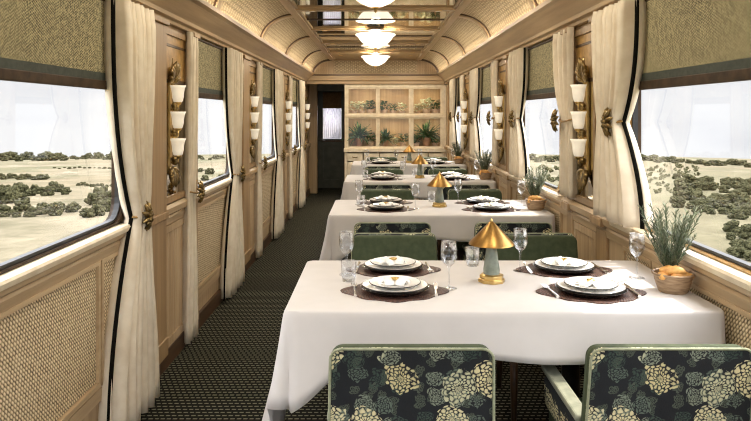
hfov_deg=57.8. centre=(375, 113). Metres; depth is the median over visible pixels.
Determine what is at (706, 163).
tree
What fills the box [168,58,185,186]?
wall sconce
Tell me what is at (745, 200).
tree
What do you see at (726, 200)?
tree
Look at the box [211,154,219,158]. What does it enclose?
tree
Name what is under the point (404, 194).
armchair
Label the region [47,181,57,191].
tree
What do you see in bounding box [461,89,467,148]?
wall sconce
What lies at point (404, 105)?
potted plant
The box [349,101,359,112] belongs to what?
potted plant
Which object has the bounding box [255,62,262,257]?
curtain
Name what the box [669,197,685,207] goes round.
bush
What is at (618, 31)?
curtain
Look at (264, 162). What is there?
tieback
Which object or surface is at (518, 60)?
curtain
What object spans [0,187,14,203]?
bush
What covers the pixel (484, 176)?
bread bowl
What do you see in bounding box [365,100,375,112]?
potted plant
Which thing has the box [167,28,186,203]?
wall mirror
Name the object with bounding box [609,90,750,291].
window
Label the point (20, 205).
bush
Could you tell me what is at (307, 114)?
wall sconce
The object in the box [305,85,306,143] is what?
wall mirror
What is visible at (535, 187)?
rosemary
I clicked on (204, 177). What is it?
tree
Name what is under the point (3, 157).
tree
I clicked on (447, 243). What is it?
wine glass
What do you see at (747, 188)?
tree
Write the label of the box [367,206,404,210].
charger plate
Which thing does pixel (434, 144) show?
potted plant
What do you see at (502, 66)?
wall mirror
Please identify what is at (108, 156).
tree
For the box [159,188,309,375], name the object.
baseboard
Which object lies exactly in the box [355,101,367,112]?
potted plant
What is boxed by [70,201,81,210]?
tree
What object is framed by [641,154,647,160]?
tree
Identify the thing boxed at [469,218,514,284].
table lamp
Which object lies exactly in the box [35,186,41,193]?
tree
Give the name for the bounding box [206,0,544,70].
ceiling
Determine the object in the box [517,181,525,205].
wine glass
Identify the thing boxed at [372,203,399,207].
plate
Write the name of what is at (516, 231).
wine glass
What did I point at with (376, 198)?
plate
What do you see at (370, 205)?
dinner plate
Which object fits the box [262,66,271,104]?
roller blind
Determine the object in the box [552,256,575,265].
napkin
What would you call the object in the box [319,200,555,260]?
tablecloth
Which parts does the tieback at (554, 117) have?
cord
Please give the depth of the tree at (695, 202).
119.92 m
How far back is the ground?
156.60 m
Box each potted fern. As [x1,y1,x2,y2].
[343,121,374,145]
[380,128,398,145]
[414,120,439,145]
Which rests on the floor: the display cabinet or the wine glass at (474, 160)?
the display cabinet
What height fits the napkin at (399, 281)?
0.027 m
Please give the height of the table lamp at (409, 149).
0.248 m
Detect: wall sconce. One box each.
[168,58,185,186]
[250,80,258,158]
[285,90,291,145]
[305,96,309,138]
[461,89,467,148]
[494,80,504,162]
[570,57,588,194]
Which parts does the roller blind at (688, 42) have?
rail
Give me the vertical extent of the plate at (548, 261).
0.016 m
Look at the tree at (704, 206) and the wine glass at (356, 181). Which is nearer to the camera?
the wine glass at (356, 181)
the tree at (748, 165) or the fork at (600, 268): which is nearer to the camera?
the fork at (600, 268)
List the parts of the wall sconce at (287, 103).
lamp shade, lamp shade, lamp shade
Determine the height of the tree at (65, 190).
2.272 m
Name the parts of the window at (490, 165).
sill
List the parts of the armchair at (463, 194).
seat frame, seat, panel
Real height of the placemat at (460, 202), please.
0.004 m
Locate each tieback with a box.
[132,201,153,230]
[190,180,205,202]
[233,165,245,181]
[259,156,267,169]
[278,149,285,160]
[469,111,475,123]
[486,111,494,125]
[508,110,519,127]
[550,109,571,131]
[600,107,622,137]
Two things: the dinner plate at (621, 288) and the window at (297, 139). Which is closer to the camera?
the dinner plate at (621, 288)
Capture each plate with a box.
[360,283,429,297]
[362,278,427,292]
[363,263,422,274]
[364,259,421,270]
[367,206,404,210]
[368,204,403,208]
[369,198,401,201]
[369,200,402,202]
[369,275,420,288]
[370,177,394,179]
[370,256,415,267]
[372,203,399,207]
[373,175,391,177]
[373,196,397,200]
[466,198,499,201]
[466,200,500,203]
[470,197,495,200]
[472,206,509,210]
[473,204,508,208]
[477,203,504,207]
[533,262,595,274]
[534,258,593,270]
[540,257,587,267]
[555,282,627,298]
[556,278,625,294]
[564,276,618,290]
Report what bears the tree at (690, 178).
on the ground
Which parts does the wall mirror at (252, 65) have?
burr panel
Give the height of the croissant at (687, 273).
0.038 m
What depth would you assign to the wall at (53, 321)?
3.49 m
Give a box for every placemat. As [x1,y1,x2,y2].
[340,284,449,302]
[346,264,440,276]
[357,207,414,212]
[358,201,412,204]
[363,178,401,180]
[456,201,509,204]
[462,207,520,212]
[516,263,612,277]
[536,283,646,303]
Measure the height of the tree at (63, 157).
8.159 m
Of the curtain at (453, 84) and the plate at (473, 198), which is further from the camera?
the curtain at (453, 84)
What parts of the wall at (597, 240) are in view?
reeded panel, panel moulding, cane panel, cornice, cane panel, panel moulding, reeded panel, chair rail, panel moulding, cane panel, panel moulding, cane panel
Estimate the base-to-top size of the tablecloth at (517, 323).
0.628 m
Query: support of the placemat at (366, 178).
on the tablecloth at (349, 192)
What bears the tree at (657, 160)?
on the ground
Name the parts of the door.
rail, panel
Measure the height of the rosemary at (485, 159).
0.296 m
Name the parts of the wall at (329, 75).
arch trim, cane panel, bulkhead cornice, arch trim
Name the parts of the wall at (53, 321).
cane panel, panel moulding, rail, panel moulding, cane panel, chair rail, reeded panel, rail, panel moulding, cane panel, cornice, reeded panel, rail, cane panel, panel moulding, reeded panel, cane panel, reeded panel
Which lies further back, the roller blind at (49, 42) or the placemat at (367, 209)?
the placemat at (367, 209)
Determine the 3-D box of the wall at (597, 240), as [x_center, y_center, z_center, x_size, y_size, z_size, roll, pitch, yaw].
[1.140,0.215,6.200,0.220,2.450,14.000,0,0,0]
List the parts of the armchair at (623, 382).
arm, seat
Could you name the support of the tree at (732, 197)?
on the ground
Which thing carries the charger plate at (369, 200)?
on the placemat at (367, 202)
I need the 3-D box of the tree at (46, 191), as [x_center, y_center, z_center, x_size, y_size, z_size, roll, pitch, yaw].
[-74.655,17.730,154.587,3.228,2.745,3.183,0,0,-10]
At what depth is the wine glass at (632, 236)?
2.71 m
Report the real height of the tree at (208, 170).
3.251 m
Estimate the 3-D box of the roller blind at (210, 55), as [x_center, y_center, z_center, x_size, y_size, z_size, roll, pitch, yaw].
[-1.196,-0.310,5.100,0.022,0.404,1.190,0,0,0]
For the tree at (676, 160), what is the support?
on the ground
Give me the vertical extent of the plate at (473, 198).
0.016 m
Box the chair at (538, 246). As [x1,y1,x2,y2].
[497,235,577,260]
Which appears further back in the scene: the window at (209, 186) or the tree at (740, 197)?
the tree at (740, 197)
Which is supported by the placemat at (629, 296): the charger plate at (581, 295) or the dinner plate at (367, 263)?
the charger plate at (581, 295)
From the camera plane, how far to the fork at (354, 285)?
2.52 m
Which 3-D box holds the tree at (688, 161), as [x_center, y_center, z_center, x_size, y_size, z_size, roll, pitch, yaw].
[260.592,39.703,564.893,6.475,4.601,6.194,0,0,10]
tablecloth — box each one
[262,261,725,420]
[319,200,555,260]
[340,175,496,199]
[350,161,466,174]
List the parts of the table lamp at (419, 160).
lamp shade, stem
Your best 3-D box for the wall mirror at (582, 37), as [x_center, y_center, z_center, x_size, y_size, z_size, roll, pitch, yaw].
[1.190,0.010,3.865,0.019,1.000,0.410,0,0,0]
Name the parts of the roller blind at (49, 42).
rail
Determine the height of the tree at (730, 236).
1.200 m
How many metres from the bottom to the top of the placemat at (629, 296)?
0.004 m
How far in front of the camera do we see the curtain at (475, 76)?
7.63 m
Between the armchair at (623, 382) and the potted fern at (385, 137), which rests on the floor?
the armchair at (623, 382)
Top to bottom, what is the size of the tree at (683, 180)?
3.475 m
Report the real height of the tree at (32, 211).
2.038 m
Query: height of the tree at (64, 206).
2.066 m
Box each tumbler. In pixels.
[341,259,356,281]
[356,195,364,206]
[362,170,367,177]
[427,191,435,201]
[465,246,479,266]
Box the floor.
[141,188,583,420]
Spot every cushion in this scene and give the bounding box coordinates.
[424,158,447,160]
[429,169,467,174]
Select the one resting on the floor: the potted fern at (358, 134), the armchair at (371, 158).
the armchair at (371, 158)
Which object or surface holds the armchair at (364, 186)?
on the floor
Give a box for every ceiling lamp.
[355,29,395,51]
[356,0,394,12]
[361,52,389,68]
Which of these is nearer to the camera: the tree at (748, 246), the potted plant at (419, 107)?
the potted plant at (419, 107)
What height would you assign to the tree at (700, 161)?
5.324 m
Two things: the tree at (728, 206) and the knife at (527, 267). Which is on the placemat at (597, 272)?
the knife at (527, 267)
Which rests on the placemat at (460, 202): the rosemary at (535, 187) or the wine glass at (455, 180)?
the wine glass at (455, 180)
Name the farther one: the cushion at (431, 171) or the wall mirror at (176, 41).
the cushion at (431, 171)
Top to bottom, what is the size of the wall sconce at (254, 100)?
0.743 m
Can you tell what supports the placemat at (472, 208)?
on the tablecloth at (452, 223)
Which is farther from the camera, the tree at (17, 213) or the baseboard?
the tree at (17, 213)
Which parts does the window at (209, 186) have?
sill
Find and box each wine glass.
[339,230,353,276]
[355,180,362,204]
[361,160,366,176]
[400,161,405,178]
[411,183,419,208]
[430,159,435,176]
[441,240,456,290]
[454,179,461,203]
[474,160,479,177]
[513,228,527,271]
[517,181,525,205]
[629,233,644,279]
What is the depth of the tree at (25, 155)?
895.45 m
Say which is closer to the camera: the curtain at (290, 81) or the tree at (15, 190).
the curtain at (290, 81)
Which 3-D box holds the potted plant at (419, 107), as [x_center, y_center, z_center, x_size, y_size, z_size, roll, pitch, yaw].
[0.721,-0.076,11.614,0.183,0.195,0.179,0,0,-20]
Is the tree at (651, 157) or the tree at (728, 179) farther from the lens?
the tree at (651, 157)
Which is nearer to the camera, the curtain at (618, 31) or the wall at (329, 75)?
the curtain at (618, 31)
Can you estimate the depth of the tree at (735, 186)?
169.57 m
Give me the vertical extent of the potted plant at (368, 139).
0.280 m
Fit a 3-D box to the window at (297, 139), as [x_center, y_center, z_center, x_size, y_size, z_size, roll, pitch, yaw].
[-1.197,0.033,10.080,0.106,1.045,1.460,0,0,0]
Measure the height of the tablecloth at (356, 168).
0.628 m
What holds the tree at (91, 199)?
on the ground
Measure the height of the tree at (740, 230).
2.147 m
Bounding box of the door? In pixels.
[318,91,343,187]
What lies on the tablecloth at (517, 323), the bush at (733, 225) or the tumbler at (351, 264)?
the tumbler at (351, 264)
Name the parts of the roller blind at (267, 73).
rail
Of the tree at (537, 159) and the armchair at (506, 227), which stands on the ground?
the tree at (537, 159)
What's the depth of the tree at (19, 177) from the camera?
247.48 m
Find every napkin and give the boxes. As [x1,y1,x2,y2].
[378,195,392,198]
[378,202,394,205]
[380,256,405,264]
[381,276,410,285]
[476,195,489,199]
[483,202,498,205]
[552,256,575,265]
[575,276,605,287]
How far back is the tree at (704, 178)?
195.60 m
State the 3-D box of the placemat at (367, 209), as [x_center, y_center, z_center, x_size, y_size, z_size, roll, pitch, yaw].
[0.072,0.653,4.665,0.320,0.004,0.320,0,0,45]
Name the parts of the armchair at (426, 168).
panel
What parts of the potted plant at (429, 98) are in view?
pot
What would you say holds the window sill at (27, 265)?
in the wall at (53, 321)
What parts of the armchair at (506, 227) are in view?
arm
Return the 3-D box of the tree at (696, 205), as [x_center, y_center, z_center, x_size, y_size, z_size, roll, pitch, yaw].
[52.815,15.711,111.734,1.806,1.540,1.728,0,0,42]
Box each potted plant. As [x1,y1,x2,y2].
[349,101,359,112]
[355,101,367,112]
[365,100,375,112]
[365,132,375,145]
[380,101,389,112]
[389,103,397,112]
[391,137,399,145]
[396,103,407,112]
[398,133,408,145]
[414,104,422,112]
[414,134,421,145]
[418,97,433,112]
[430,99,439,112]
[430,135,439,145]
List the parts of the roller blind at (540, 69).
rail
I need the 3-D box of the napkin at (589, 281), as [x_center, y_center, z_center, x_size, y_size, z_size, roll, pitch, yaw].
[0.791,0.612,2.498,0.096,0.027,0.113,0,0,44]
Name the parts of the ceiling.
mirror panel, mirror panel, mirror panel, mirror panel, panel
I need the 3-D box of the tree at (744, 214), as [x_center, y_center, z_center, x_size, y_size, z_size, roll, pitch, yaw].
[54.892,15.187,102.053,2.233,1.991,2.334,0,0,39]
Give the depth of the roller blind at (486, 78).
7.30 m
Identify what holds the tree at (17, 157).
on the ground
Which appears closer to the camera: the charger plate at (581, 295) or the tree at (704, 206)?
the charger plate at (581, 295)
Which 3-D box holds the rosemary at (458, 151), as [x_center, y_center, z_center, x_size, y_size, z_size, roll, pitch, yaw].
[1.094,0.496,8.989,0.181,0.296,0.202,0,0,-1]
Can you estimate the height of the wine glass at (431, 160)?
0.176 m
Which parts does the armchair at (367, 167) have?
panel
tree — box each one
[0,152,8,160]
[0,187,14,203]
[0,204,14,216]
[6,173,14,178]
[8,152,17,159]
[11,186,21,197]
[11,210,21,217]
[13,155,22,160]
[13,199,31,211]
[15,175,23,179]
[15,193,29,202]
[18,184,28,193]
[20,151,33,159]
[24,206,40,216]
[26,189,35,195]
[29,184,38,189]
[35,153,46,160]
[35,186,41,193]
[36,202,47,214]
[38,174,49,179]
[40,186,54,195]
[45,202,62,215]
[46,153,60,160]
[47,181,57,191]
[54,184,63,191]
[58,201,66,210]
[59,155,68,160]
[61,187,71,194]
[65,203,77,212]
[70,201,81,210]
[81,207,94,217]
[84,192,98,204]
[90,152,103,158]
[91,204,104,215]
[93,186,107,192]
[96,190,110,203]
[97,200,110,211]
[102,154,110,159]
[200,175,208,180]
[204,168,214,173]
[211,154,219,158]
[529,153,535,159]
[534,157,542,161]
[546,155,555,161]
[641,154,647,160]
[647,154,658,160]
[653,158,661,162]
[659,156,667,161]
[666,156,675,161]
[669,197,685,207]
[671,158,679,163]
[672,173,680,178]
[673,182,687,190]
[674,177,686,182]
[679,190,692,199]
[684,174,697,182]
[685,159,692,163]
[685,203,693,208]
[687,181,701,189]
[691,199,703,205]
[691,205,701,212]
[692,191,706,199]
[697,159,704,164]
[698,176,714,181]
[698,200,712,205]
[702,161,710,165]
[702,182,708,190]
[702,205,712,211]
[706,198,719,208]
[706,208,715,213]
[708,181,716,190]
[712,160,723,165]
[718,185,729,192]
[718,199,723,206]
[720,177,735,181]
[720,181,731,187]
[721,208,729,214]
[722,198,729,206]
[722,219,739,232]
[723,192,738,202]
[725,204,734,210]
[725,232,736,239]
[726,208,739,218]
[726,246,741,257]
[728,190,739,195]
[729,238,748,247]
[730,160,741,165]
[731,181,740,187]
[733,183,744,189]
[733,209,749,219]
[737,194,750,199]
[737,204,750,214]
[737,224,750,238]
[737,246,746,257]
[740,185,750,194]
[741,224,750,238]
[742,197,750,203]
[743,162,750,167]
[743,250,750,261]
[746,240,750,249]
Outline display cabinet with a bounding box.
[344,84,445,199]
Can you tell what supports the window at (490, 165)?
in the wall at (597, 240)
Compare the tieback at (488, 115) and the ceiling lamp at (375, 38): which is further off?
the ceiling lamp at (375, 38)
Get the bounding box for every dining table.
[437,247,462,257]
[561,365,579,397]
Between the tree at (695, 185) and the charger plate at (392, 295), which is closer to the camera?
the charger plate at (392, 295)
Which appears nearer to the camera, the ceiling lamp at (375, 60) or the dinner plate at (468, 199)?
the dinner plate at (468, 199)
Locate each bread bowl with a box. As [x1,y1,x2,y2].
[453,158,464,163]
[478,172,492,179]
[524,198,546,210]
[651,268,694,294]
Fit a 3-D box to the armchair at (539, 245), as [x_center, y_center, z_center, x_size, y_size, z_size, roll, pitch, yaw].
[0.845,1.040,3.409,0.480,0.801,0.509,0,0,0]
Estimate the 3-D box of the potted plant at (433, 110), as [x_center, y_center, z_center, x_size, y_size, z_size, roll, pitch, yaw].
[1.015,-0.119,11.621,0.234,0.280,0.233,0,0,-44]
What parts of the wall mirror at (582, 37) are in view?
burr panel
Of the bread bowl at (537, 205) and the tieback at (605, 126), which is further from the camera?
the bread bowl at (537, 205)
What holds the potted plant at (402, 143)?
on the countertop
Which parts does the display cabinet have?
cupboard door, drawer, glass door, glass door, drawer, drawer, rail, glass door, glass door, rail, rail, drawer, drawer, glass door, glass door, drawer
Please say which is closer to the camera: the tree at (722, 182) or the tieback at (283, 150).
the tieback at (283, 150)
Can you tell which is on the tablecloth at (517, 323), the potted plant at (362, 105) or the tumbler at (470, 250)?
the tumbler at (470, 250)
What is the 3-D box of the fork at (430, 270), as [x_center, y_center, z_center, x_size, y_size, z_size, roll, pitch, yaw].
[0.224,0.646,2.863,0.020,0.010,0.175,0,0,-3]
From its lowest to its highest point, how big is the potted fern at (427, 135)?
0.489 m
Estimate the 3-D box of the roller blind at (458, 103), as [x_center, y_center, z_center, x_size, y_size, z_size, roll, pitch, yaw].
[1.196,-0.310,9.960,0.022,0.404,1.250,0,0,0]
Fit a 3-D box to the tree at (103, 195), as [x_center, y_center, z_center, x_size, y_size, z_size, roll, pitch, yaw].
[-48.898,15.561,123.528,4.184,3.514,3.897,0,0,34]
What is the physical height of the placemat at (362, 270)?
0.004 m
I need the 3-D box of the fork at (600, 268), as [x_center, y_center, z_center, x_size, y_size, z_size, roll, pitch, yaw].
[0.940,0.646,2.853,0.020,0.010,0.175,0,0,-3]
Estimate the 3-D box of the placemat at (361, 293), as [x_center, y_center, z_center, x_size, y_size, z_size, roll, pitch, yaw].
[0.072,0.653,2.515,0.320,0.004,0.320,0,0,45]
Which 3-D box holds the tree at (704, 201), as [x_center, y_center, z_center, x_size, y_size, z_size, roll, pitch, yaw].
[56.256,15.771,116.007,2.495,2.224,2.608,0,0,12]
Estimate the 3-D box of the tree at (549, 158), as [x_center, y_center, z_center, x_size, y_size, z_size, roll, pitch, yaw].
[137.088,35.488,530.824,8.483,6.301,8.867,0,0,-1]
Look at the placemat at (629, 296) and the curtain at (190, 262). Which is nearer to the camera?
the placemat at (629, 296)
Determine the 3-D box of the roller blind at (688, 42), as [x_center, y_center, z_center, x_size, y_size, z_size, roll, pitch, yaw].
[1.196,-0.310,1.910,0.022,0.404,2.590,0,0,0]
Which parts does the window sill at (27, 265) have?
sill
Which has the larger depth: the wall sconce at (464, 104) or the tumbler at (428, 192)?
the wall sconce at (464, 104)
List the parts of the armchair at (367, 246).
panel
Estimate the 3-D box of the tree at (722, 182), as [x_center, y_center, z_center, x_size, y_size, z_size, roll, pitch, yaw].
[97.134,19.801,188.401,2.942,2.623,3.076,0,0,18]
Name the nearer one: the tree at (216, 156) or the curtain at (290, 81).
the curtain at (290, 81)
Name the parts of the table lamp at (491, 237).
stem, lamp shade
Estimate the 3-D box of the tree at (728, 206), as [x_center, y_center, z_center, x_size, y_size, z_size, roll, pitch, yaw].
[59.353,15.863,113.613,2.103,1.793,2.012,0,0,-2]
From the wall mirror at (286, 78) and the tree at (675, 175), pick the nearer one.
the wall mirror at (286, 78)
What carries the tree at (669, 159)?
on the ground
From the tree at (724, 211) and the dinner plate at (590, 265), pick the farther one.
the tree at (724, 211)
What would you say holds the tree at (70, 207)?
on the ground
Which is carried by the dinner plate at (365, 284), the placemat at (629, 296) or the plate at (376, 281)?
the plate at (376, 281)
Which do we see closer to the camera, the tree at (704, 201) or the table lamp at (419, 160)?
the table lamp at (419, 160)
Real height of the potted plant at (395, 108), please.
0.216 m
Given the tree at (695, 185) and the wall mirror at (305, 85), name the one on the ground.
the tree at (695, 185)
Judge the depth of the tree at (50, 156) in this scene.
748.54 m
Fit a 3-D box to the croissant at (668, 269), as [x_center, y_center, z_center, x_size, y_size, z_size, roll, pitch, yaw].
[1.087,0.573,2.490,0.092,0.038,0.040,0,0,20]
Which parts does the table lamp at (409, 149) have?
stem, lamp shade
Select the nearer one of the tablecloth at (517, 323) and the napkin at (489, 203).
the tablecloth at (517, 323)
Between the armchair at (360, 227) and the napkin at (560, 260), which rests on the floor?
the armchair at (360, 227)
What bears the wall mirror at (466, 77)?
attached to the wall at (597, 240)
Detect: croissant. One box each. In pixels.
[528,195,541,199]
[658,272,669,279]
[659,265,685,274]
[671,272,693,278]
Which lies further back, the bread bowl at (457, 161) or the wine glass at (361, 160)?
the bread bowl at (457, 161)
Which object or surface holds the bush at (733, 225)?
on the ground
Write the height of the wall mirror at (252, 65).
1.000 m
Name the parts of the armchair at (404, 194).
panel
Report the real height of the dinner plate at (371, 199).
0.016 m
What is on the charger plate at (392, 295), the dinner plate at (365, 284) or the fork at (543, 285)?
the dinner plate at (365, 284)
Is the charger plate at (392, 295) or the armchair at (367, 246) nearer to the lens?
the charger plate at (392, 295)
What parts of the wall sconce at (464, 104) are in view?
lamp shade, lamp shade, lamp shade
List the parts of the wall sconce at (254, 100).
lamp shade, lamp shade, lamp shade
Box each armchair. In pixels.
[327,344,494,420]
[351,233,436,260]
[354,222,430,233]
[360,189,413,199]
[361,185,410,188]
[365,166,401,168]
[365,169,403,174]
[367,157,397,160]
[419,157,447,199]
[422,166,460,199]
[428,169,467,199]
[438,185,490,260]
[448,189,501,260]
[462,222,551,260]
[496,233,577,420]
[541,344,750,420]
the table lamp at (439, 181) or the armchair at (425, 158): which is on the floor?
the armchair at (425, 158)
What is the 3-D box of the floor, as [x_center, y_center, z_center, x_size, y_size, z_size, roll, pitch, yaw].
[0.000,1.470,6.200,2.600,0.060,14.200,0,0,0]
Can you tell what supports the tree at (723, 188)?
on the ground
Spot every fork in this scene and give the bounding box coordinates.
[351,282,356,296]
[425,262,433,271]
[540,284,558,297]
[591,262,609,272]
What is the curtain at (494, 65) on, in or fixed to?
hanging from the wall at (597, 240)
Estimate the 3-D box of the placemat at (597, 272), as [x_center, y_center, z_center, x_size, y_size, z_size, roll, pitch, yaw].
[0.790,0.653,2.850,0.320,0.004,0.320,0,0,45]
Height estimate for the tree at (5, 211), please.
2.365 m
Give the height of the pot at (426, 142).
0.177 m
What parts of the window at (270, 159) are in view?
sill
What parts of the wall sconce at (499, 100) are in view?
lamp shade, lamp shade, lamp shade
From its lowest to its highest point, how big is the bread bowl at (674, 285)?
0.072 m
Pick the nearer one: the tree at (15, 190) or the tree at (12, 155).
the tree at (15, 190)
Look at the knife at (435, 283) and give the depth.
2.49 m
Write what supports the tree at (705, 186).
on the ground
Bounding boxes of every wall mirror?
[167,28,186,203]
[250,62,255,167]
[285,77,288,152]
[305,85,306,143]
[465,75,468,153]
[498,60,506,170]
[573,25,595,207]
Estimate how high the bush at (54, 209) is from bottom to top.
2.531 m
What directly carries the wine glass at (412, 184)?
on the tablecloth at (452, 223)
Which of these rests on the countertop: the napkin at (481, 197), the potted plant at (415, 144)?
the potted plant at (415, 144)
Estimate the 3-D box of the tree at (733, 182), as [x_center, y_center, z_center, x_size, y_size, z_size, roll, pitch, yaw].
[101.775,20.077,191.912,3.021,2.576,2.890,0,0,-10]
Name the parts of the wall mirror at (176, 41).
burr panel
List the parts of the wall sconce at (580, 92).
lamp shade, lamp shade, lamp shade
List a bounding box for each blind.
[0,0,106,89]
[198,39,222,99]
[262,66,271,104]
[293,79,296,106]
[323,92,340,107]
[457,78,459,106]
[480,65,491,104]
[526,38,555,99]
[639,0,750,89]
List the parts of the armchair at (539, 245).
leg, leg, panel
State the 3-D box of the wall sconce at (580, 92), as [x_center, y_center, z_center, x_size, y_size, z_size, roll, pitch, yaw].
[1.138,0.067,3.801,0.096,0.774,0.193,0,0,0]
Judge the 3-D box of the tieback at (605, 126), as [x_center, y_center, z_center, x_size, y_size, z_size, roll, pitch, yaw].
[1.105,0.040,3.287,0.079,0.146,0.301,0,0,0]
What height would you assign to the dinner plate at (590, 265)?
0.016 m
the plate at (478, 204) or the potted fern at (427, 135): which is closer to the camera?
the plate at (478, 204)
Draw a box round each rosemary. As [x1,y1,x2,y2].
[452,140,461,155]
[474,150,491,169]
[521,165,548,195]
[639,200,705,275]
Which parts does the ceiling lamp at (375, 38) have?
lamp shade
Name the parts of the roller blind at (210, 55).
rail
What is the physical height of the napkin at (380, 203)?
0.027 m
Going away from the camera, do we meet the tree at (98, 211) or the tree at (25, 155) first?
the tree at (98, 211)
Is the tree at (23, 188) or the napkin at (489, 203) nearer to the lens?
the napkin at (489, 203)
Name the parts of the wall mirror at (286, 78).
burr panel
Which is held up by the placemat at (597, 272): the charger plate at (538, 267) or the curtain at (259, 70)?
the charger plate at (538, 267)
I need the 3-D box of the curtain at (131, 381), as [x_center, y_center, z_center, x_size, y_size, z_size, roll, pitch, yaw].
[-1.145,0.449,3.162,0.169,1.922,0.490,0,0,0]
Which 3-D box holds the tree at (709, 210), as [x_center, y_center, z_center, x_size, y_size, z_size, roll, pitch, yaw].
[53.781,15.679,109.090,1.550,1.322,1.483,0,0,12]
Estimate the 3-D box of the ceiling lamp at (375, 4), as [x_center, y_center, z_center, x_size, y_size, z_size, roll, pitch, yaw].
[0.000,-0.784,4.500,0.430,0.235,0.430,0,0,0]
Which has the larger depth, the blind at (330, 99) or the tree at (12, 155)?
the tree at (12, 155)
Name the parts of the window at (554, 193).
sill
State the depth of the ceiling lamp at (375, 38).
7.16 m
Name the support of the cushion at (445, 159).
on the armchair at (425, 158)
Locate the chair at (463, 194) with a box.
[449,190,501,199]
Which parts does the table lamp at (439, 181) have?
stem, lamp shade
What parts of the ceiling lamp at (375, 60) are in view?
lamp shade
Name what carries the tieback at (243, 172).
attached to the curtain at (232, 261)
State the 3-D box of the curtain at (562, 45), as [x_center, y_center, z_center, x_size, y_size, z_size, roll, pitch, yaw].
[1.164,-0.009,4.218,0.080,1.007,0.469,0,0,0]
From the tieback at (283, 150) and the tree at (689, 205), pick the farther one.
the tree at (689, 205)
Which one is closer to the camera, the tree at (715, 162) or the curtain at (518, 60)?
the curtain at (518, 60)
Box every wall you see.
[0,0,313,420]
[306,59,444,193]
[437,0,750,349]
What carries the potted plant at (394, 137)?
on the countertop
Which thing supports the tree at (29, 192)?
on the ground
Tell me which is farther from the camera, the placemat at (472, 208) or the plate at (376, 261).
the placemat at (472, 208)
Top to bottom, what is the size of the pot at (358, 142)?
0.170 m
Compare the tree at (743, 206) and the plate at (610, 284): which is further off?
the tree at (743, 206)
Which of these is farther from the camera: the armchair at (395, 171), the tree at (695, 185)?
the tree at (695, 185)
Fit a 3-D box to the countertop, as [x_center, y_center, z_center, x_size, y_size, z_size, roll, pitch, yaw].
[0.333,0.609,11.615,1.730,0.062,0.450,0,0,0]
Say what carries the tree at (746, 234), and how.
on the ground
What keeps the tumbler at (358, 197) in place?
on the tablecloth at (452, 223)
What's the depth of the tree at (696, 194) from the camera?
134.76 m
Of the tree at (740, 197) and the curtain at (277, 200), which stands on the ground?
the tree at (740, 197)
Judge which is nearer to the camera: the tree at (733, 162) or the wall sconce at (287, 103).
the wall sconce at (287, 103)
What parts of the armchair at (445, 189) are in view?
leg, panel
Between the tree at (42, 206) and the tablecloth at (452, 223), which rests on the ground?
the tree at (42, 206)
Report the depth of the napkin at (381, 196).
4.99 m
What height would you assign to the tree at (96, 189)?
3.756 m
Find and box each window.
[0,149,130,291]
[196,146,231,198]
[261,115,276,167]
[292,107,300,152]
[470,110,493,168]
[509,109,563,200]
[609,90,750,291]
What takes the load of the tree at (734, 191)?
on the ground
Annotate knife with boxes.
[434,282,437,296]
[523,262,532,273]
[623,283,641,297]
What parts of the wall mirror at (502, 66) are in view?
burr panel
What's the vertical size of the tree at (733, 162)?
5.738 m
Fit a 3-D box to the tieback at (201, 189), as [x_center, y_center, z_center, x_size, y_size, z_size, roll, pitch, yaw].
[-1.113,0.490,4.295,0.078,0.146,0.185,0,0,0]
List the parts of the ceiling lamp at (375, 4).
lamp shade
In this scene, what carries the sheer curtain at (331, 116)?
hanging from the door
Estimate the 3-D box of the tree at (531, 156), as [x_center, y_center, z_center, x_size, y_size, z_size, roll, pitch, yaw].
[136.887,38.286,597.093,10.386,7.715,10.857,0,0,-44]
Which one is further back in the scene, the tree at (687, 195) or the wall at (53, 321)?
the tree at (687, 195)
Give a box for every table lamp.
[403,145,415,162]
[411,154,427,177]
[427,172,451,207]
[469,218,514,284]
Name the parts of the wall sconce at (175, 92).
lamp shade, lamp shade, lamp shade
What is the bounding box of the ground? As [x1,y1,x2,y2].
[0,154,750,262]
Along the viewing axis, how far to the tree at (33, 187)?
167.10 m
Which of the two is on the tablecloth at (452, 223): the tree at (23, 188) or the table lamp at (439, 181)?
the table lamp at (439, 181)
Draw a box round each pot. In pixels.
[355,138,362,145]
[422,137,430,145]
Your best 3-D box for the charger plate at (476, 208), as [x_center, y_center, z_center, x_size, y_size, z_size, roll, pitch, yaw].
[0.790,0.642,4.645,0.256,0.018,0.256,0,0,0]
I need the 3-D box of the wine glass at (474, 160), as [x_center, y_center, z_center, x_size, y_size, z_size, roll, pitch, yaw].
[1.045,0.567,7.020,0.062,0.176,0.062,0,0,0]
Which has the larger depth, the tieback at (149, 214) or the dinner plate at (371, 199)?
the dinner plate at (371, 199)
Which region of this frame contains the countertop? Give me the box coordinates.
[344,148,445,151]
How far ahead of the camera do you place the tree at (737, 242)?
67.60 m
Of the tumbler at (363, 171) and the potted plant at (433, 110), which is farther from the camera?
the potted plant at (433, 110)
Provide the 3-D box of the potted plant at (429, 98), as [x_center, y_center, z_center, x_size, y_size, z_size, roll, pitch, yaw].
[0.861,-0.131,11.623,0.280,0.305,0.286,0,0,6]
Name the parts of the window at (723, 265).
sill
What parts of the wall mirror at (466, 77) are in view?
burr panel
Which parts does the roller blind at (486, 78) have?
rail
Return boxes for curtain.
[98,0,159,420]
[183,32,198,343]
[219,47,244,298]
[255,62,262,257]
[270,69,283,238]
[287,76,292,218]
[296,80,305,207]
[323,108,340,138]
[449,78,458,148]
[460,75,465,151]
[469,68,482,158]
[490,60,499,165]
[508,47,530,178]
[552,27,576,198]
[591,0,652,228]
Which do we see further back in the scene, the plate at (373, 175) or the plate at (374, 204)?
the plate at (373, 175)
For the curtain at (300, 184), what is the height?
1.922 m
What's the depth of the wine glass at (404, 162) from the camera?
6.84 m

